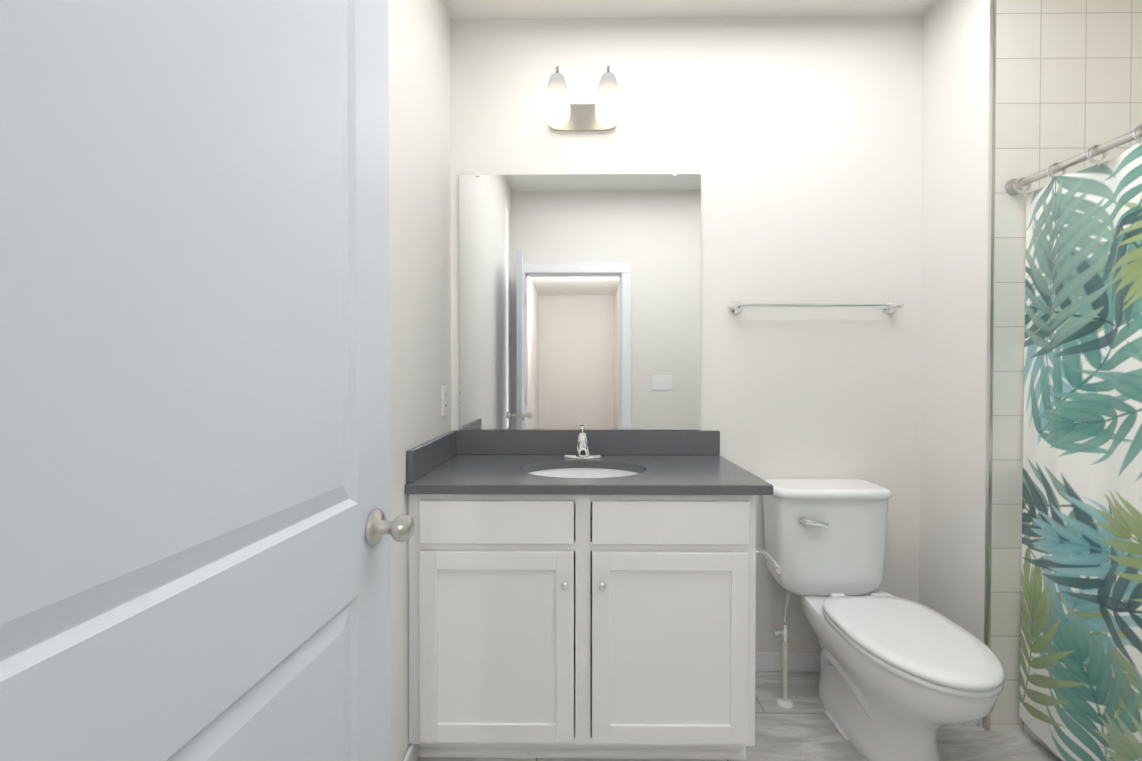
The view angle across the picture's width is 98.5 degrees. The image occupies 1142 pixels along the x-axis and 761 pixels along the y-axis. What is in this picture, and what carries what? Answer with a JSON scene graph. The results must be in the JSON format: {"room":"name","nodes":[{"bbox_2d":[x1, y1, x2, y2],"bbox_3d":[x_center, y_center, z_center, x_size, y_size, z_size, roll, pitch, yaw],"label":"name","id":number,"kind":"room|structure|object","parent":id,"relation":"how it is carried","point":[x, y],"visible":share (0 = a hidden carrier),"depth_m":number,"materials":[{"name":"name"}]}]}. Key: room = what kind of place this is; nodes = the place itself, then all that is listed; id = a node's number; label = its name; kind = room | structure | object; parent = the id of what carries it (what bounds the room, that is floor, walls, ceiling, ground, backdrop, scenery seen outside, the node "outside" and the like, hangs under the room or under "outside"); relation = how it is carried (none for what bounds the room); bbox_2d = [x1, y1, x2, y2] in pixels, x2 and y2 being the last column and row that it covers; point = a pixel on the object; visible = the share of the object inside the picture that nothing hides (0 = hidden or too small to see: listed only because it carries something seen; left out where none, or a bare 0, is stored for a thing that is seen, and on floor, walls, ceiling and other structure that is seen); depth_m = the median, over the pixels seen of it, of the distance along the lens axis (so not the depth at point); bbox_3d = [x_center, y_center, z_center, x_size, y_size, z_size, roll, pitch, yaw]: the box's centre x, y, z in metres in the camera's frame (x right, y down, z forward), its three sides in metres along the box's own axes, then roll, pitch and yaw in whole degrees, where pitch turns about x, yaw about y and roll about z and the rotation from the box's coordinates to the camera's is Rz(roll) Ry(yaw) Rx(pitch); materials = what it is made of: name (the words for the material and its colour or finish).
{"room":"bathroom","nodes":[
{"label":"bathroom","id":0,"kind":"room"},
{"bbox_2d":[388,0,451,760],"bbox_3d":[-0.567,-0.132,1.029,0.120,2.700,2.040,0,1,1],"label":"wall","id":1,"kind":"structure","parent":0,"point":[419,40],"depth_m":1.57,"materials":[{"name":"paint"}]},
{"bbox_2d":[403,744,417,760],"bbox_3d":[-0.502,1.179,0.872,0.011,0.080,1.420,0,1,1],"label":"baseboard","id":2,"kind":"structure","parent":1,"relation":"attached to","point":[412,753],"depth_m":1.52,"materials":[{"name":"paint"}]},
{"bbox_2d":[441,386,446,415],"bbox_3d":[-0.493,0.080,1.927,0.009,0.116,0.072,0,1,1],"label":"electrical outlet","id":3,"kind":"object","parent":1,"relation":"attached to","point":[443,400],"visible":1,"depth_m":1.91,"materials":[{"name":"white plastic"}]},
{"bbox_2d":[451,16,922,651],"bbox_3d":[0.413,-0.144,2.100,2.060,2.700,0.120,0,1,1],"label":"wall","id":4,"kind":"structure","parent":0,"point":[795,144],"depth_m":2.03,"materials":[{"name":"paint"}]},
{"bbox_2d":[459,170,700,429],"bbox_3d":[0.036,-0.330,2.034,0.996,1.066,0.010,0,1,1],"label":"mirror","id":5,"kind":"object","parent":4,"relation":"attached to","point":[579,300],"visible":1,"depth_m":2.03,"materials":[{"name":"clear glass"}]},
{"bbox_2d":[544,66,621,133],"bbox_3d":[0.046,-1.113,1.954,0.304,0.231,0.156,0,1,1],"label":"sconce","id":6,"kind":"object","parent":4,"relation":"attached to","point":[563,115],"visible":1,"depth_m":1.90,"materials":[{"name":"white glass"}]},
{"bbox_2d":[755,652,819,671],"bbox_3d":[1.008,1.167,2.039,0.867,0.080,0.015,0,1,1],"label":"baseboard","id":7,"kind":"structure","parent":4,"relation":"attached to","point":[796,661],"depth_m":2.04,"materials":[{"name":"paint"}]},
{"bbox_2d":[728,301,903,313],"bbox_3d":[0.994,-0.301,1.993,0.687,0.054,0.076,0,1,1],"label":"towel bar","id":8,"kind":"object","parent":4,"relation":"attached to","point":[736,307],"visible":1,"depth_m":1.96,"materials":[{"name":"silver metal"}]},
{"bbox_2d":[444,0,937,18],"bbox_3d":[0.844,-1.513,1.061,2.940,0.060,2.160,0,1,1],"label":"ceiling","id":9,"kind":"structure","parent":0,"point":[498,9],"depth_m":1.98,"materials":[{"name":"paint"}]},
{"bbox_2d":[417,672,1060,760],"bbox_3d":[0.776,1.266,-0.689,3.200,0.060,5.800,0,1,1],"label":"floor","id":10,"kind":"structure","parent":0,"point":[802,729],"depth_m":1.66,"materials":[{"name":"tile"}]},
{"bbox_2d":[408,494,755,759],"bbox_3d":[0.035,0.783,1.758,1.065,0.885,0.586,0,1,1],"label":"bathroom vanity","id":11,"kind":"object","parent":10,"relation":"on","point":[503,665],"visible":0.96,"depth_m":1.50,"materials":[{"name":"paint"}]},
{"bbox_2d":[405,430,772,519],"bbox_3d":[0.056,0.343,1.762,1.107,0.266,0.568,0,1,1],"label":"countertop","id":12,"kind":"structure","parent":11,"relation":"on","point":[662,462],"depth_m":1.83,"materials":[{"name":"grey stone"}]},
{"bbox_2d":[562,426,602,458],"bbox_3d":[0.046,0.245,1.918,0.160,0.126,0.156,0,1,1],"label":"faucet","id":13,"kind":"object","parent":12,"relation":"on","point":[582,449],"visible":1,"depth_m":1.94,"materials":[{"name":"silver metal"}]},
{"bbox_2d":[756,549,781,573],"bbox_3d":[0.601,0.558,1.553,0.070,0.045,0.148,0,1,1],"label":"toilet paper holder","id":14,"kind":"object","parent":11,"relation":"attached to","point":[775,565],"visible":0.46,"depth_m":1.53,"materials":[{"name":"silver metal"}]},
{"bbox_2d":[763,479,1004,760],"bbox_3d":[0.998,0.809,1.653,0.495,0.804,0.771,0,1,1],"label":"toilet","id":15,"kind":"object","parent":10,"relation":"on","point":[901,679],"visible":1,"depth_m":1.64,"materials":[{"name":"ceramic"}]},
{"bbox_2d":[1024,722,1063,760],"bbox_3d":[1.869,0.989,0.912,0.624,0.460,1.566,0,1,1],"label":"bathtub","id":16,"kind":"object","parent":10,"relation":"on","point":[1030,732],"visible":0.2,"depth_m":1.65,"materials":[{"name":"ceramic"}]},
{"bbox_2d":[919,0,989,726],"bbox_3d":[1.882,-0.142,1.921,0.880,2.700,0.450,0,1,1],"label":"wall","id":17,"kind":"structure","parent":0,"point":[955,145],"depth_m":1.85,"materials":[{"name":"paint"}]},
{"bbox_2d":[974,718,982,726],"bbox_3d":[1.435,1.169,1.866,0.011,0.080,0.299,0,1,1],"label":"baseboard","id":18,"kind":"structure","parent":17,"relation":"attached to","point":[980,722],"depth_m":1.72,"materials":[{"name":"paint"}]},
{"bbox_2d":[984,0,995,730],"bbox_3d":[1.440,-0.139,1.693,0.008,2.700,0.013,0,1,1],"label":"trim","id":19,"kind":"structure","parent":17,"relation":"attached to","point":[989,324],"depth_m":1.69,"materials":[{"name":"silver metal"}]},
{"bbox_2d":[989,0,1141,730],"bbox_3d":[1.821,-0.139,1.691,0.756,2.700,0.010,0,1,1],"label":"wall tile","id":20,"kind":"structure","parent":17,"relation":"attached to","point":[1068,79],"depth_m":1.68,"materials":[{"name":"white tile"}]},
{"bbox_2d":[1005,127,1141,194],"bbox_3d":[1.504,-0.653,0.899,0.054,0.054,1.569,0,1,1],"label":"curtain rod","id":21,"kind":"object","parent":20,"relation":"attached to","point":[1095,151],"visible":0.79,"depth_m":1.47,"materials":[{"name":"silver metal"}]},
{"bbox_2d":[1013,123,1141,760],"bbox_3d":[1.509,0.244,0.998,0.061,1.838,1.366,0,1,1],"label":"shower curtain","id":22,"kind":"object","parent":21,"relation":"hanging from","point":[1081,642],"visible":1,"depth_m":1.46,"materials":[{"name":"fabric"}]},
{"bbox_3d":[-0.019,-1.152,0.053,0.805,0.640,0.120,0,1,1],"label":"wall","id":23,"kind":"structure","parent":0,"visible":0},
{"bbox_2d":[0,0,414,760],"bbox_3d":[-0.388,0.200,0.537,0.175,2.030,0.771,0,1,5],"label":"bathroom door","id":24,"kind":"structure","parent":23,"relation":"in","point":[198,528],"depth_m":0.49,"materials":[{"name":"paint"}]}
]}

